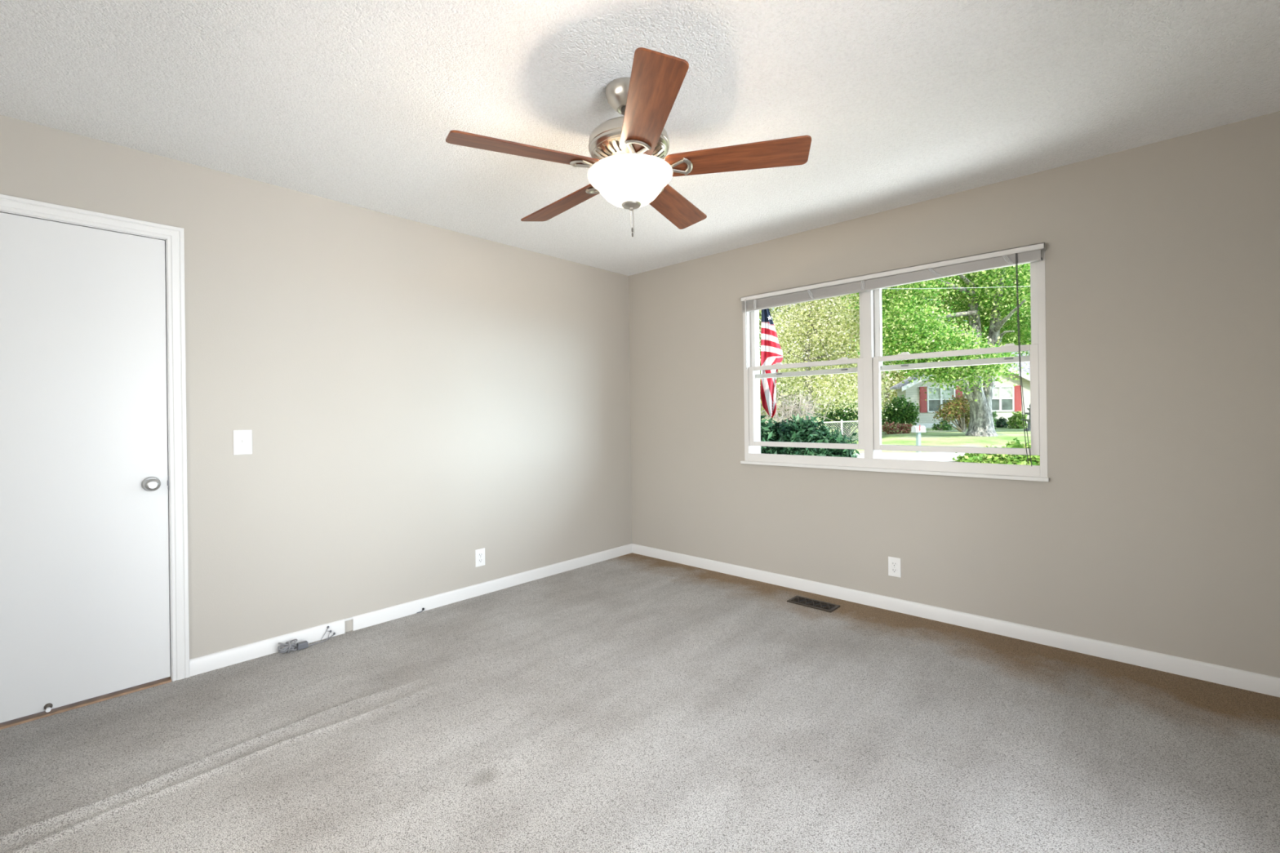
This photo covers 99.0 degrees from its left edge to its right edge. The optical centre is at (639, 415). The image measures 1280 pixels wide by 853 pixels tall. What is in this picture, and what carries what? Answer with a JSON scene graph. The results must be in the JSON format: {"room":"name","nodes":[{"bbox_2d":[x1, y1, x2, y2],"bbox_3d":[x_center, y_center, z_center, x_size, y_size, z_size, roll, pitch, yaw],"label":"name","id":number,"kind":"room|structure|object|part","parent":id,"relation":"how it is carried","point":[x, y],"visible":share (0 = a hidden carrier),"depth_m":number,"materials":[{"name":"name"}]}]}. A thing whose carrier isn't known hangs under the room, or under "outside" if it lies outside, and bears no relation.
{"room":"empty bedroom","nodes":[
{"label":"empty bedroom","id":0,"kind":"room"},
{"bbox_2d":[0,115,631,659],"bbox_3d":[-1.597,0.010,3.284,0.120,2.440,4.320,-1,0,43],"label":"wall","id":1,"kind":"structure","parent":0,"point":[415,398],"depth_m":3.17,"materials":[{"name":"paint"}]},
{"bbox_2d":[0,210,172,723],"bbox_3d":[-2.473,0.207,2.284,0.187,2.067,0.792,-1,0,43],"label":"door","id":2,"kind":"structure","parent":1,"relation":"in","point":[86,605],"depth_m":2.34,"materials":[{"name":"white paint"}]},
{"bbox_2d":[44,702,52,712],"bbox_3d":[-2.431,1.204,2.246,0.048,0.025,0.025,-1,0,43],"label":"door stop","id":3,"kind":"object","parent":2,"relation":"attached to","point":[47,707],"visible":1,"depth_m":2.25,"materials":[{"name":"white rubber"}]},
{"bbox_3d":[-2.435,1.204,2.250,0.036,0.025,0.025,-1,0,43],"label":"post","id":4,"kind":"part","parent":3,"relation":"part of","materials":[{"name":"silver metal"}]},
{"bbox_3d":[-2.213,0.314,2.480,0.066,0.066,0.066,-1,0,43],"label":"knob","id":5,"kind":"part","parent":2,"relation":"part of","materials":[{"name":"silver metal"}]},
{"bbox_2d":[0,194,189,681],"bbox_3d":[-2.448,0.181,2.260,0.018,2.119,0.892,-1,0,43],"label":"door frame","id":6,"kind":"structure","parent":1,"relation":"attached to","point":[175,237],"depth_m":2.55,"materials":[{"name":"white paint"}]},
{"bbox_2d":[233,430,252,455],"bbox_3d":[-1.995,0.137,2.749,0.020,0.124,0.078,-1,0,43],"label":"light switch","id":7,"kind":"object","parent":1,"relation":"attached to","point":[242,439],"visible":1,"depth_m":2.75,"materials":[{"name":"white plastic"}]},
{"bbox_2d":[189,543,632,676],"bbox_3d":[-1.100,1.185,3.706,0.013,0.078,3.045,-1,0,43],"label":"baseboard","id":8,"kind":"structure","parent":1,"relation":"attached to","point":[201,664],"depth_m":3.26,"materials":[{"name":"white paint"}]},
{"bbox_2d":[475,547,484,567],"bbox_3d":[-1.088,0.970,3.726,0.008,0.117,0.073,-1,0,43],"label":"wall outlet","id":9,"kind":"object","parent":1,"relation":"attached to","point":[479,553],"visible":1,"depth_m":3.72,"materials":[{"name":"white plastic"}]},
{"bbox_2d":[0,552,1279,852],"bbox_3d":[-0.030,1.208,1.964,3.950,0.020,4.150,-1,0,43],"label":"floor","id":10,"kind":"structure","parent":0,"point":[630,703],"depth_m":2.01,"materials":[{"name":"grey carpet"}]},
{"bbox_2d":[277,634,333,653],"bbox_3d":[-1.769,1.200,2.914,0.054,0.066,0.284,-1,0,38],"label":"coiled cable","id":11,"kind":"object","parent":10,"relation":"on","point":[288,646],"visible":1,"depth_m":2.85,"materials":[{"name":"grey plastic"}]},
{"bbox_2d":[320,626,335,640],"bbox_3d":[-1.719,1.196,3.012,0.015,0.067,0.077,-1,0,43],"label":"wire ends","id":12,"kind":"object","parent":10,"relation":"on","point":[330,631],"visible":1,"depth_m":3.01,"materials":[{"name":"grey"}]},
{"bbox_2d":[786,595,839,612],"bbox_3d":[1.095,1.192,3.459,0.294,0.010,0.140,-1,0,43],"label":"floor vent","id":13,"kind":"object","parent":10,"relation":"in","point":[809,602],"visible":1,"depth_m":3.45,"materials":[{"name":"brown metal"}]},
{"bbox_2d":[791,596,835,609],"bbox_3d":[1.095,1.190,3.459,0.258,0.005,0.098,-1,0,43],"label":"grille","id":14,"kind":"object","parent":13,"relation":"attached to","point":[809,602],"depth_m":3.45,"materials":[{"name":"brown metal"}]},
{"bbox_2d":[0,0,1279,275],"bbox_3d":[0.195,-1.313,1.726,4.990,0.160,4.490,-1,0,43],"label":"ceiling","id":15,"kind":"structure","parent":0,"point":[900,103],"depth_m":2.07,"materials":[{"name":"white paint"}]},
{"bbox_2d":[445,47,811,236],"bbox_3d":[-0.063,-0.952,2.098,1.234,0.556,1.277,-1,0,43],"label":"ceiling fan","id":16,"kind":"object","parent":15,"relation":"hanging from","point":[627,166],"visible":1,"depth_m":1.96,"materials":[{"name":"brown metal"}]},
{"bbox_3d":[-0.385,-0.912,1.892,0.534,0.039,0.145,-2,-1,-27],"label":"blade","id":17,"kind":"part","parent":16,"relation":"part of","materials":[{"name":"brown wood"}]},
{"bbox_3d":[-0.311,-0.910,2.343,0.145,0.039,0.534,-2,-1,-45],"label":"blade","id":18,"kind":"part","parent":16,"relation":"part of","materials":[{"name":"brown wood"}]},
{"bbox_3d":[-0.035,-0.853,2.066,0.323,0.121,0.323,-3,-1,43],"label":"lamp shade","id":19,"kind":"part","parent":16,"relation":"part of","materials":[{"name":"white glass"}]},
{"bbox_3d":[0.021,-0.931,1.682,0.145,0.039,0.534,-2,-1,-9],"label":"blade","id":20,"kind":"part","parent":16,"relation":"part of","materials":[{"name":"brown wood"}]},
{"bbox_3d":[0.140,-0.927,2.412,0.145,0.039,0.534,-3,-1,27],"label":"blade","id":21,"kind":"part","parent":16,"relation":"part of","materials":[{"name":"brown wood"}]},
{"bbox_3d":[0.345,-0.940,2.004,0.534,0.039,0.145,-2,-1,9],"label":"blade","id":22,"kind":"part","parent":16,"relation":"part of","materials":[{"name":"brown wood"}]},
{"bbox_2d":[760,308,782,417],"bbox_3d":[0.893,-0.821,4.928,1.172,1.695,0.196,-1,0,-42],"label":"flag","id":23,"kind":"object","parent":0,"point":[771,353],"visible":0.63,"depth_m":5.19,"materials":[{"name":"fabric"}]},
{"bbox_2d":[628,111,1279,677],"bbox_3d":[1.440,-0.029,3.532,4.240,2.440,0.170,-1,0,43],"label":"wall","id":24,"kind":"structure","parent":0,"point":[1154,526],"depth_m":2.73,"materials":[{"name":"paint"}]},
{"bbox_2d":[888,556,901,577],"bbox_3d":[1.546,0.923,3.323,0.073,0.117,0.008,-1,0,43],"label":"wall outlet","id":25,"kind":"object","parent":24,"relation":"attached to","point":[894,563],"visible":1,"depth_m":3.32,"materials":[{"name":"white plastic"}]},
{"bbox_2d":[891,568,897,573],"bbox_3d":[1.545,0.943,3.322,0.034,0.027,0.003,-1,0,43],"label":"receptacle","id":26,"kind":"object","parent":25,"relation":"attached to","point":[893,570],"depth_m":3.32,"materials":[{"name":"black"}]},
{"bbox_2d":[891,561,897,566],"bbox_3d":[1.544,0.904,3.322,0.034,0.027,0.003,-1,0,43],"label":"receptacle","id":27,"kind":"object","parent":25,"relation":"attached to","point":[893,563],"depth_m":3.32,"materials":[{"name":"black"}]},
{"bbox_2d":[740,250,1049,481],"bbox_3d":[1.477,-0.264,3.486,1.829,1.223,0.222,-1,0,43],"label":"window","id":28,"kind":"structure","parent":24,"relation":"in","point":[868,369],"depth_m":3.40,"materials":[{"name":"white plastic"}]},
{"bbox_3d":[1.138,-0.555,3.775,0.834,0.564,0.036,-1,0,43],"label":"sash","id":29,"kind":"part","parent":28,"relation":"part of","materials":[{"name":"white plastic"}]},
{"bbox_3d":[1.118,-0.069,3.747,0.834,0.581,0.034,-1,0,43],"label":"sash","id":30,"kind":"part","parent":28,"relation":"part of","materials":[{"name":"white plastic"}]},
{"bbox_2d":[740,242,1045,466],"bbox_3d":[1.413,-0.299,3.397,1.796,1.141,0.052,-1,0,43],"label":"window blind","id":31,"kind":"object","parent":28,"relation":"attached to","point":[1030,253],"visible":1,"depth_m":3.23,"materials":[{"name":"white plastic"}]},
{"bbox_3d":[1.404,-0.779,3.403,1.776,0.039,0.027,-1,0,43],"label":"rail","id":32,"kind":"part","parent":31,"relation":"part of","materials":[{"name":"grey metal"}]},
{"bbox_3d":[1.991,-0.290,2.837,0.060,1.110,0.006,-1,0,43],"label":"lift cord","id":33,"kind":"part","parent":31,"relation":"part of","materials":[{"name":"fabric"}]},
{"bbox_3d":[1.420,0.338,3.417,1.829,0.020,0.032,-1,0,43],"label":"sill","id":34,"kind":"part","parent":28,"relation":"part of","materials":[{"name":"white paint"}]},
{"bbox_3d":[1.795,-0.563,3.167,0.842,0.564,0.036,-1,0,43],"label":"sash","id":35,"kind":"part","parent":28,"relation":"part of","materials":[{"name":"white plastic"}]},
{"bbox_3d":[1.776,-0.077,3.139,0.842,0.581,0.034,-1,0,43],"label":"sash","id":36,"kind":"part","parent":28,"relation":"part of","materials":[{"name":"white plastic"}]},
{"bbox_2d":[631,543,1279,697],"bbox_3d":[1.379,1.153,3.477,3.937,0.078,0.013,-1,0,43],"label":"baseboard","id":37,"kind":"structure","parent":24,"relation":"attached to","point":[1223,675],"depth_m":2.92,"materials":[{"name":"white paint"}]},
{"bbox_3d":[-0.029,1.341,1.964,4.290,0.238,4.490,-1,0,43],"label":"floor slab","id":38,"kind":"structure","parent":0,"visible":0},
{"bbox_2d":[0,676,171,729],"bbox_3d":[-2.481,1.241,2.303,0.131,0.016,0.762,-1,0,43],"label":"threshold","id":39,"kind":"object","parent":38,"relation":"on","point":[125,691],"visible":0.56,"depth_m":2.34,"materials":[{"name":"beige wood"}]},
{"label":"outside","id":40,"kind":"structure","parent":0,"visible":0},
{"bbox_2d":[760,404,1031,462],"bbox_3d":[29.982,-0.954,52.042,120.000,3.972,109.840,-1,0,43],"label":"lawn","id":41,"kind":"structure","parent":40,"point":[953,437],"depth_m":23.86,"materials":[{"name":"green plant"}]},
{"bbox_2d":[759,309,792,417],"bbox_3d":[10.735,-10.016,52.117,8.770,23.435,10.033,-1,0,-21],"label":"tree","id":42,"kind":"object","parent":41,"relation":"on","point":[760,311],"visible":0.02,"depth_m":50.05,"materials":[{"name":"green plant"}]},
{"bbox_2d":[760,367,839,429],"bbox_3d":[4.506,0.060,17.109,3.217,3.018,3.694,-1,0,-2],"label":"bush","id":43,"kind":"object","parent":41,"relation":"on","point":[789,412],"visible":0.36,"depth_m":16.84,"materials":[{"name":"plant"}]},
{"bbox_2d":[764,303,835,416],"bbox_3d":[16.099,-11.767,55.502,9.735,25.366,9.476,-1,0,-8],"label":"tree","id":44,"kind":"object","parent":41,"relation":"on","point":[789,308],"visible":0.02,"depth_m":54.42,"materials":[{"name":"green plant"}]},
{"bbox_2d":[760,412,860,457],"bbox_3d":[1.652,0.676,5.971,1.604,1.493,0.923,-1,0,8],"label":"shrub","id":45,"kind":"object","parent":41,"relation":"on","point":[801,430],"visible":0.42,"depth_m":5.82,"materials":[{"name":"green plant"}]},
{"bbox_2d":[799,293,859,415],"bbox_3d":[18.867,-10.584,50.284,10.204,23.517,8.422,-1,0,43],"label":"tree","id":46,"kind":"object","parent":41,"relation":"on","point":[824,409],"visible":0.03,"depth_m":49.23,"materials":[{"name":"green plant"}]},
{"bbox_2d":[759,287,902,422],"bbox_3d":[9.580,-3.971,26.999,8.773,10.642,6.835,-1,0,-6],"label":"oak tree","id":47,"kind":"object","parent":41,"relation":"on","point":[809,338],"visible":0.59,"depth_m":26.50,"materials":[{"name":"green plant"}]},
{"bbox_2d":[814,399,857,436],"bbox_3d":[12.114,0.187,32.097,3.478,2.266,2.233,-1,0,8],"label":"bush","id":48,"kind":"object","parent":41,"relation":"on","point":[845,418],"visible":0.6,"depth_m":31.75,"materials":[{"name":"green plant"}]},
{"bbox_2d":[816,419,857,436],"bbox_3d":[9.474,0.740,25.998,2.712,1.107,0.091,-1,0,26],"label":"fence","id":49,"kind":"object","parent":41,"relation":"on","point":[841,421],"visible":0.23,"depth_m":25.90,"materials":[{"name":"white"}]},
{"bbox_3d":[9.465,0.326,26.000,2.699,0.159,0.070,-1,0,26],"label":"rail","id":50,"kind":"part","parent":49,"relation":"part of","materials":[{"name":"white"}]},
{"bbox_3d":[9.574,0.727,25.948,0.088,1.060,0.088,-1,0,-25],"label":"post","id":51,"kind":"part","parent":49,"relation":"part of","materials":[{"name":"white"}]},
{"bbox_2d":[759,298,1002,412],"bbox_3d":[42.519,-12.395,64.869,145.274,34.345,142.097,-1,0,43],"label":"woodland","id":52,"kind":"object","parent":41,"relation":"on","point":[924,299],"visible":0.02,"depth_m":63.09,"materials":[{"name":"green plant"}]},
{"bbox_2d":[848,360,916,420],"bbox_3d":[18.503,-1.968,39.504,6.062,6.308,5.786,-1,0,43],"label":"autumn tree","id":53,"kind":"object","parent":41,"relation":"on","point":[897,380],"visible":0.19,"depth_m":39.64,"materials":[{"name":"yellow plant"}]},
{"bbox_2d":[881,420,915,435],"bbox_3d":[12.981,0.688,27.544,1.569,0.864,1.434,-1,0,43],"label":"plants","id":54,"kind":"object","parent":41,"relation":"on","point":[895,428],"visible":0.91,"depth_m":27.33,"materials":[{"name":"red plant"}]},
{"bbox_2d":[881,394,921,426],"bbox_3d":[13.716,-0.077,29.037,2.074,2.028,1.800,-1,0,43],"label":"round bush","id":55,"kind":"object","parent":41,"relation":"on","point":[904,413],"visible":0.89,"depth_m":28.69,"materials":[{"name":"green plant"}]},
{"bbox_2d":[911,425,925,452],"bbox_3d":[9.684,0.823,18.995,0.420,0.968,0.235,-1,0,-14],"label":"mailbox","id":56,"kind":"object","parent":41,"relation":"on","point":[917,429],"visible":0.97,"depth_m":18.94,"materials":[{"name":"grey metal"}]},
{"bbox_3d":[9.674,0.953,19.000,0.110,0.708,0.110,-1,0,-14],"label":"post","id":57,"kind":"part","parent":56,"relation":"part of","materials":[{"name":"grey wood"}]},
{"bbox_2d":[841,262,1031,436],"bbox_3d":[14.282,-5.035,25.287,10.972,12.159,8.161,-1,0,-4],"label":"maple tree","id":58,"kind":"object","parent":41,"relation":"on","point":[1002,302],"visible":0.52,"depth_m":23.62,"materials":[{"name":"green plant"}]},
{"bbox_2d":[895,273,988,349],"bbox_3d":[30.363,-11.034,54.029,10.986,24.660,10.290,-1,0,-2],"label":"tree","id":59,"kind":"object","parent":41,"relation":"on","point":[988,273],"visible":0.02,"depth_m":52.27,"materials":[{"name":"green plant"}]},
{"bbox_2d":[932,419,952,430],"bbox_3d":[16.543,0.499,29.980,1.062,1.003,1.147,-1,0,31],"label":"shrub","id":60,"kind":"object","parent":41,"relation":"on","point":[944,425],"visible":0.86,"depth_m":29.88,"materials":[{"name":"green plant"}]},
{"bbox_2d":[932,393,969,431],"bbox_3d":[16.196,-0.114,28.041,2.230,2.059,1.410,-1,0,-8],"label":"shrub","id":61,"kind":"object","parent":41,"relation":"on","point":[956,409],"visible":0.89,"depth_m":27.86,"materials":[{"name":"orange plant"}]},
{"bbox_2d":[889,351,1030,427],"bbox_3d":[23.822,-1.980,36.540,16.420,5.722,7.920,-1,0,0],"label":"house","id":62,"kind":"structure","parent":41,"relation":"on","point":[1006,397],"depth_m":32.98,"materials":[{"name":"beige"}]},
{"bbox_2d":[919,386,927,413],"bbox_3d":[17.079,-0.936,32.969,0.410,1.560,0.062,-1,0,0],"label":"shutter","id":63,"kind":"object","parent":62,"relation":"hanging from","point":[922,396],"depth_m":32.95,"materials":[{"name":"red paint"}]},
{"bbox_3d":[18.159,-0.569,32.995,1.660,0.760,0.030,-1,0,0],"label":"pane","id":64,"kind":"part","parent":62,"relation":"part of","materials":[{"name":"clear glass"}]},
{"bbox_3d":[18.149,-1.329,32.995,1.660,0.760,0.030,-1,0,0],"label":"pane","id":65,"kind":"part","parent":62,"relation":"part of","materials":[{"name":"white glass"}]},
{"bbox_2d":[955,386,962,401],"bbox_3d":[19.229,-0.963,32.969,0.410,1.560,0.062,-1,0,0],"label":"shutter","id":66,"kind":"object","parent":62,"relation":"hanging from","point":[957,390],"depth_m":32.95,"materials":[{"name":"red paint"}]},
{"bbox_3d":[21.719,-0.614,32.995,1.620,0.760,0.030,-1,0,0],"label":"pane","id":67,"kind":"part","parent":62,"relation":"part of","materials":[{"name":"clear glass"}]},
{"bbox_3d":[21.709,-1.374,32.995,1.620,0.760,0.030,-1,0,0],"label":"pane","id":68,"kind":"part","parent":62,"relation":"part of","materials":[{"name":"white glass"}]},
{"bbox_2d":[1013,385,1021,411],"bbox_3d":[22.779,-1.008,32.969,0.410,1.560,0.062,-1,0,0],"label":"shutter","id":69,"kind":"object","parent":62,"relation":"hanging from","point":[1017,394],"depth_m":32.95,"materials":[{"name":"red paint"}]},
{"bbox_2d":[991,410,999,429],"bbox_3d":[19.189,0.281,30.062,0.880,1.298,0.822,-1,0,43],"label":"shrub","id":70,"kind":"object","parent":41,"relation":"on","point":[994,412],"visible":0.15,"depth_m":29.84,"materials":[{"name":"green plant"}]},
{"bbox_2d":[951,435,1039,465],"bbox_3d":[3.850,0.805,5.639,1.224,1.186,0.765,-1,0,16],"label":"hedge","id":71,"kind":"object","parent":41,"relation":"on","point":[971,457],"visible":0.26,"depth_m":5.50,"materials":[{"name":"green plant"}]},
{"bbox_2d":[994,417,1008,427],"bbox_3d":[21.147,0.488,31.988,0.870,0.797,0.671,-1,0,43],"label":"bush","id":72,"kind":"object","parent":41,"relation":"on","point":[1001,424],"visible":0.91,"depth_m":31.87,"materials":[{"name":"green plant"}]},
{"bbox_2d":[1006,410,1027,428],"bbox_3d":[21.201,0.356,30.619,1.213,1.255,1.042,-1,0,43],"label":"leafy bush","id":73,"kind":"object","parent":41,"relation":"on","point":[1015,421],"visible":0.88,"depth_m":30.56,"materials":[{"name":"green plant"}]},
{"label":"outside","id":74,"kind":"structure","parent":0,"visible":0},
{"bbox_2d":[881,285,1030,288],"bbox_3d":[13.344,-4.961,20.999,10.563,0.155,0.015,-1,0,0],"label":"power line","id":75,"kind":"object","parent":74,"point":[1027,286],"visible":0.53,"depth_m":21.00,"materials":[{"name":"white"}]},
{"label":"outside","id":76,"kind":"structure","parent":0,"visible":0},
{"bbox_2d":[855,452,969,461],"bbox_3d":[5.017,1.326,16.900,53.680,0.001,50.046,-1,0,43],"label":"road","id":77,"kind":"structure","parent":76,"point":[931,456],"depth_m":17.07,"materials":[{"name":"concrete"}]}
]}

